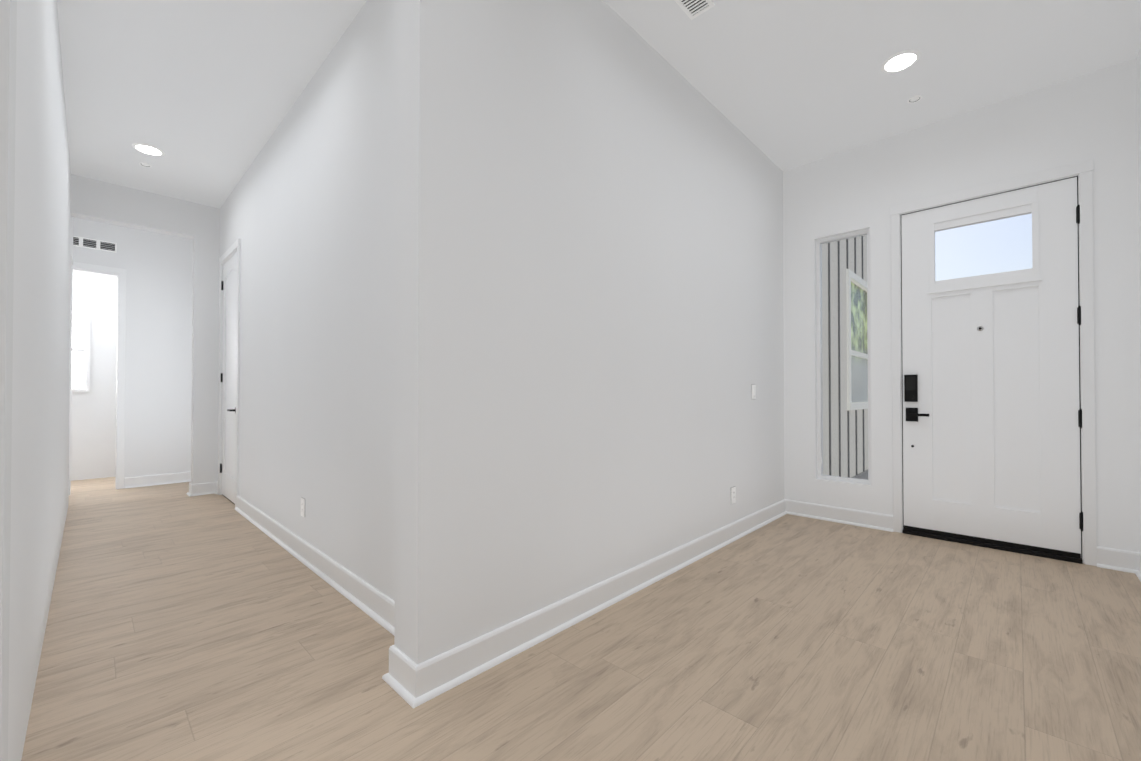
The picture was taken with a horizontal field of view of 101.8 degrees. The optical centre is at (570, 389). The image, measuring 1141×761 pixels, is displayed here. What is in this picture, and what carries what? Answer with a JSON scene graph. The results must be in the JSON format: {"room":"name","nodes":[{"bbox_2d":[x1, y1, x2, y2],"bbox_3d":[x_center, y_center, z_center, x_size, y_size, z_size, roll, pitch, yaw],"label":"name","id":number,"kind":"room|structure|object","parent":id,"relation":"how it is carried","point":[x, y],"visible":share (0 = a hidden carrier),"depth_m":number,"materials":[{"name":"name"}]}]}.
{"room":"entrance hall","nodes":[
{"label":"entrance hall","id":0,"kind":"room"},
{"bbox_2d":[0,0,16,760],"bbox_3d":[-3.063,-0.486,-0.742,0.140,3.096,5.065,-1,-1,44],"label":"wall","id":1,"kind":"structure","parent":0,"point":[8,23],"depth_m":1.04,"materials":[{"name":"paint"}]},
{"bbox_2d":[8,0,73,760],"bbox_3d":[-3.409,-0.448,3.009,5.560,3.096,0.140,-1,-1,44],"label":"wall","id":2,"kind":"structure","parent":0,"point":[42,367],"depth_m":1.67,"materials":[{"name":"paint"}]},
{"bbox_2d":[71,272,116,480],"bbox_3d":[-6.320,-0.422,5.679,0.140,3.096,4.600,-1,-1,44],"label":"wall","id":3,"kind":"structure","parent":0,"point":[93,433],"depth_m":5.89,"materials":[{"name":"paint"}]},
{"bbox_2d":[72,307,90,391],"bbox_3d":[-6.372,-0.501,5.487,0.045,1.050,0.950,-1,-1,44],"label":"room window","id":4,"kind":"structure","parent":3,"relation":"in","point":[80,349],"depth_m":5.77,"materials":[{"name":"glass"}]},
{"bbox_2d":[73,217,192,487],"bbox_3d":[-5.507,-0.429,4.938,0.140,3.096,3.060,-1,-1,44],"label":"wall","id":5,"kind":"structure","parent":0,"point":[158,355],"depth_m":5.46,"materials":[{"name":"paint"}]},
{"bbox_2d":[73,236,116,252],"bbox_3d":[-5.412,-1.604,4.942,0.006,0.110,0.820,-1,-1,44],"label":"air vent","id":6,"kind":"object","parent":5,"relation":"in","point":[83,242],"visible":0.35,"depth_m":5.11,"materials":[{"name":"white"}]},
{"bbox_2d":[73,262,126,488],"bbox_3d":[-5.464,-0.128,4.966,0.159,2.494,1.000,-1,-1,44],"label":"door frame","id":7,"kind":"structure","parent":5,"relation":"attached to","point":[120,274],"depth_m":5.24,"materials":[{"name":"paint"}]},
{"bbox_2d":[71,174,219,483],"bbox_3d":[-4.264,-0.431,4.698,0.140,3.096,1.107,-1,-1,44],"label":"wall","id":8,"kind":"structure","parent":0,"point":[113,204],"depth_m":4.92,"materials":[{"name":"paint"}]},
{"bbox_2d":[125,471,217,496],"bbox_3d":[-4.363,1.060,5.171,1.165,0.122,0.836,-1,-1,44],"label":"baseboard","id":9,"kind":"structure","parent":8,"relation":"attached to","point":[178,477],"depth_m":5.36,"materials":[{"name":"paint"}]},
{"bbox_2d":[220,0,396,600],"bbox_3d":[-2.189,-0.443,3.566,4.700,3.096,0.140,-1,-1,44],"label":"wall","id":10,"kind":"structure","parent":0,"point":[308,213],"depth_m":2.73,"materials":[{"name":"paint"}]},
{"bbox_2d":[220,252,236,503],"bbox_3d":[-3.434,-0.115,4.660,0.771,2.438,0.095,-1,-1,44],"label":"hall door","id":11,"kind":"structure","parent":10,"relation":"in","point":[228,374],"depth_m":4.72,"materials":[{"name":"paint"}]},
{"bbox_2d":[218,239,240,506],"bbox_3d":[-3.386,-0.147,4.702,0.916,2.528,0.159,-1,-1,44],"label":"door frame","id":12,"kind":"structure","parent":10,"relation":"attached to","point":[230,251],"depth_m":4.54,"materials":[{"name":"paint"}]},
{"bbox_2d":[301,497,304,516],"bbox_3d":[-1.749,0.770,3.027,0.075,0.121,0.008,-1,-1,44],"label":"outlet","id":13,"kind":"object","parent":10,"relation":"attached to","point":[303,507],"visible":1,"depth_m":3.02,"materials":[{"name":"grey plastic"}]},
{"bbox_2d":[235,496,410,659],"bbox_3d":[-1.841,1.039,3.081,3.547,0.122,0.055,-1,-1,44],"label":"baseboard","id":14,"kind":"structure","parent":10,"relation":"attached to","point":[381,608],"depth_m":2.63,"materials":[{"name":"paint"}]},
{"bbox_2d":[21,477,1140,760],"bbox_3d":[-1.748,1.140,1.012,13.180,0.120,9.720,-1,-1,44],"label":"floor","id":15,"kind":"structure","parent":0,"point":[181,625],"depth_m":1.85,"materials":[{"name":"brown wood"}]},
{"bbox_2d":[394,0,783,663],"bbox_3d":[0.635,-0.449,2.983,0.178,3.096,3.560,-1,-1,44],"label":"wall","id":16,"kind":"structure","parent":0,"point":[588,272],"depth_m":2.15,"materials":[{"name":"paint"}]},
{"bbox_2d":[399,499,787,708],"bbox_3d":[0.699,1.037,2.883,0.033,0.122,3.593,-1,-1,44],"label":"baseboard","id":17,"kind":"structure","parent":16,"relation":"attached to","point":[410,682],"depth_m":2.07,"materials":[{"name":"paint"}]},
{"bbox_2d":[731,486,735,503],"bbox_3d":[1.207,0.782,3.430,0.008,0.121,0.075,-1,-1,44],"label":"outlet","id":18,"kind":"object","parent":16,"relation":"attached to","point":[733,494],"visible":1,"depth_m":3.42,"materials":[{"name":"grey plastic"}]},
{"bbox_2d":[751,384,755,398],"bbox_3d":[1.470,0.019,3.708,0.013,0.121,0.075,-1,-1,44],"label":"light switch","id":19,"kind":"object","parent":16,"relation":"attached to","point":[753,387],"visible":1,"depth_m":3.70,"materials":[{"name":"grey plastic"}]},
{"bbox_2d":[57,0,1140,208],"bbox_3d":[-1.706,-2.076,1.088,13.180,0.120,9.840,-1,-1,44],"label":"ceiling","id":20,"kind":"structure","parent":0,"point":[203,95],"depth_m":2.85,"materials":[{"name":"paint"}]},
{"bbox_2d":[139,162,151,167],"bbox_3d":[-3.756,-1.983,4.094,0.084,0.004,0.084,-1,-1,44],"label":"sprinkler","id":21,"kind":"object","parent":20,"relation":"attached to","point":[144,164],"visible":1,"depth_m":4.08,"materials":[{"name":"grey"}]},
{"bbox_2d":[132,143,164,155],"bbox_3d":[-3.495,-1.985,3.840,0.204,0.006,0.204,-1,-1,44],"label":"recessed light","id":22,"kind":"object","parent":20,"relation":"in","point":[148,149],"visible":1,"depth_m":3.83,"materials":[{"name":"white"}]},
{"bbox_2d":[674,0,714,19],"bbox_3d":[0.600,-2.000,2.351,0.135,0.006,0.295,-1,-1,44],"label":"ceiling vent","id":23,"kind":"object","parent":20,"relation":"in","point":[692,9],"visible":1,"depth_m":2.42,"materials":[{"name":"white metal"}]},
{"bbox_2d":[881,50,920,72],"bbox_3d":[2.010,-1.995,2.825,0.200,0.006,0.200,-1,-1,44],"label":"recessed light","id":24,"kind":"object","parent":20,"relation":"in","point":[900,61],"visible":1,"depth_m":2.82,"materials":[{"name":"white"}]},
{"bbox_2d":[907,95,921,102],"bbox_3d":[2.363,-1.992,3.182,0.084,0.004,0.084,-1,-1,44],"label":"sprinkler","id":25,"kind":"object","parent":20,"relation":"attached to","point":[916,98],"visible":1,"depth_m":3.18,"materials":[{"name":"grey"}]},
{"bbox_2d":[783,58,1140,552],"bbox_3d":[2.708,-0.443,3.555,2.372,3.096,0.140,-1,-1,44],"label":"wall","id":26,"kind":"structure","parent":0,"point":[1087,117],"depth_m":3.29,"materials":[{"name":"white paint"}]},
{"bbox_2d":[787,500,892,531],"bbox_3d":[2.231,1.047,3.879,0.780,0.122,0.033,-1,-1,44],"label":"baseboard","id":27,"kind":"structure","parent":26,"relation":"attached to","point":[866,519],"depth_m":3.85,"materials":[{"name":"paint"}]},
{"bbox_2d":[816,229,870,483],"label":"sidelight window","id":28,"kind":"structure","parent":26,"relation":"in","point":[820,385],"depth_m":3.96,"materials":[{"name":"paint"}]},
{"bbox_2d":[901,177,1082,558],"bbox_3d":[2.902,-0.141,3.263,0.938,2.433,0.104,-1,-1,44],"label":"front door","id":29,"kind":"structure","parent":26,"relation":"in","point":[992,417],"depth_m":3.22,"materials":[{"name":"paint"}]},
{"bbox_2d":[902,529,1082,563],"bbox_3d":[2.943,1.090,3.298,0.932,0.026,0.162,-1,-1,44],"label":"front door threshold sill","id":30,"kind":"structure","parent":26,"relation":"attached to","point":[1015,550],"depth_m":3.20,"materials":[{"name":"black metal"}]},
{"bbox_2d":[890,160,1096,565],"bbox_3d":[2.944,-0.166,3.311,1.060,2.538,0.159,-1,-1,44],"label":"door frame","id":31,"kind":"structure","parent":26,"relation":"attached to","point":[1083,170],"depth_m":2.95,"materials":[{"name":"paint"}]},
{"bbox_2d":[1097,546,1140,581],"bbox_3d":[1.627,1.019,1.041,0.183,0.122,4.960,-1,-1,44],"label":"baseboard","id":32,"kind":"structure","parent":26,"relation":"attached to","point":[1119,560],"depth_m":2.81,"materials":[{"name":"paint"}]},
{"bbox_2d":[1137,47,1140,381],"bbox_3d":[1.744,-0.469,0.944,0.140,3.096,4.960,-1,-1,44],"label":"wall","id":33,"kind":"structure","parent":0,"point":[1139,123],"depth_m":2.76,"materials":[{"name":"white paint"}]},
{"label":"outside","id":34,"kind":"structure","parent":0,"visible":0},
{"bbox_2d":[851,470,867,479],"bbox_3d":[12.342,1.290,15.001,28.000,0.100,29.980,-1,-1,44],"label":"ground","id":35,"kind":"structure","parent":34,"point":[862,475],"depth_m":6.21,"materials":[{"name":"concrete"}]}
]}

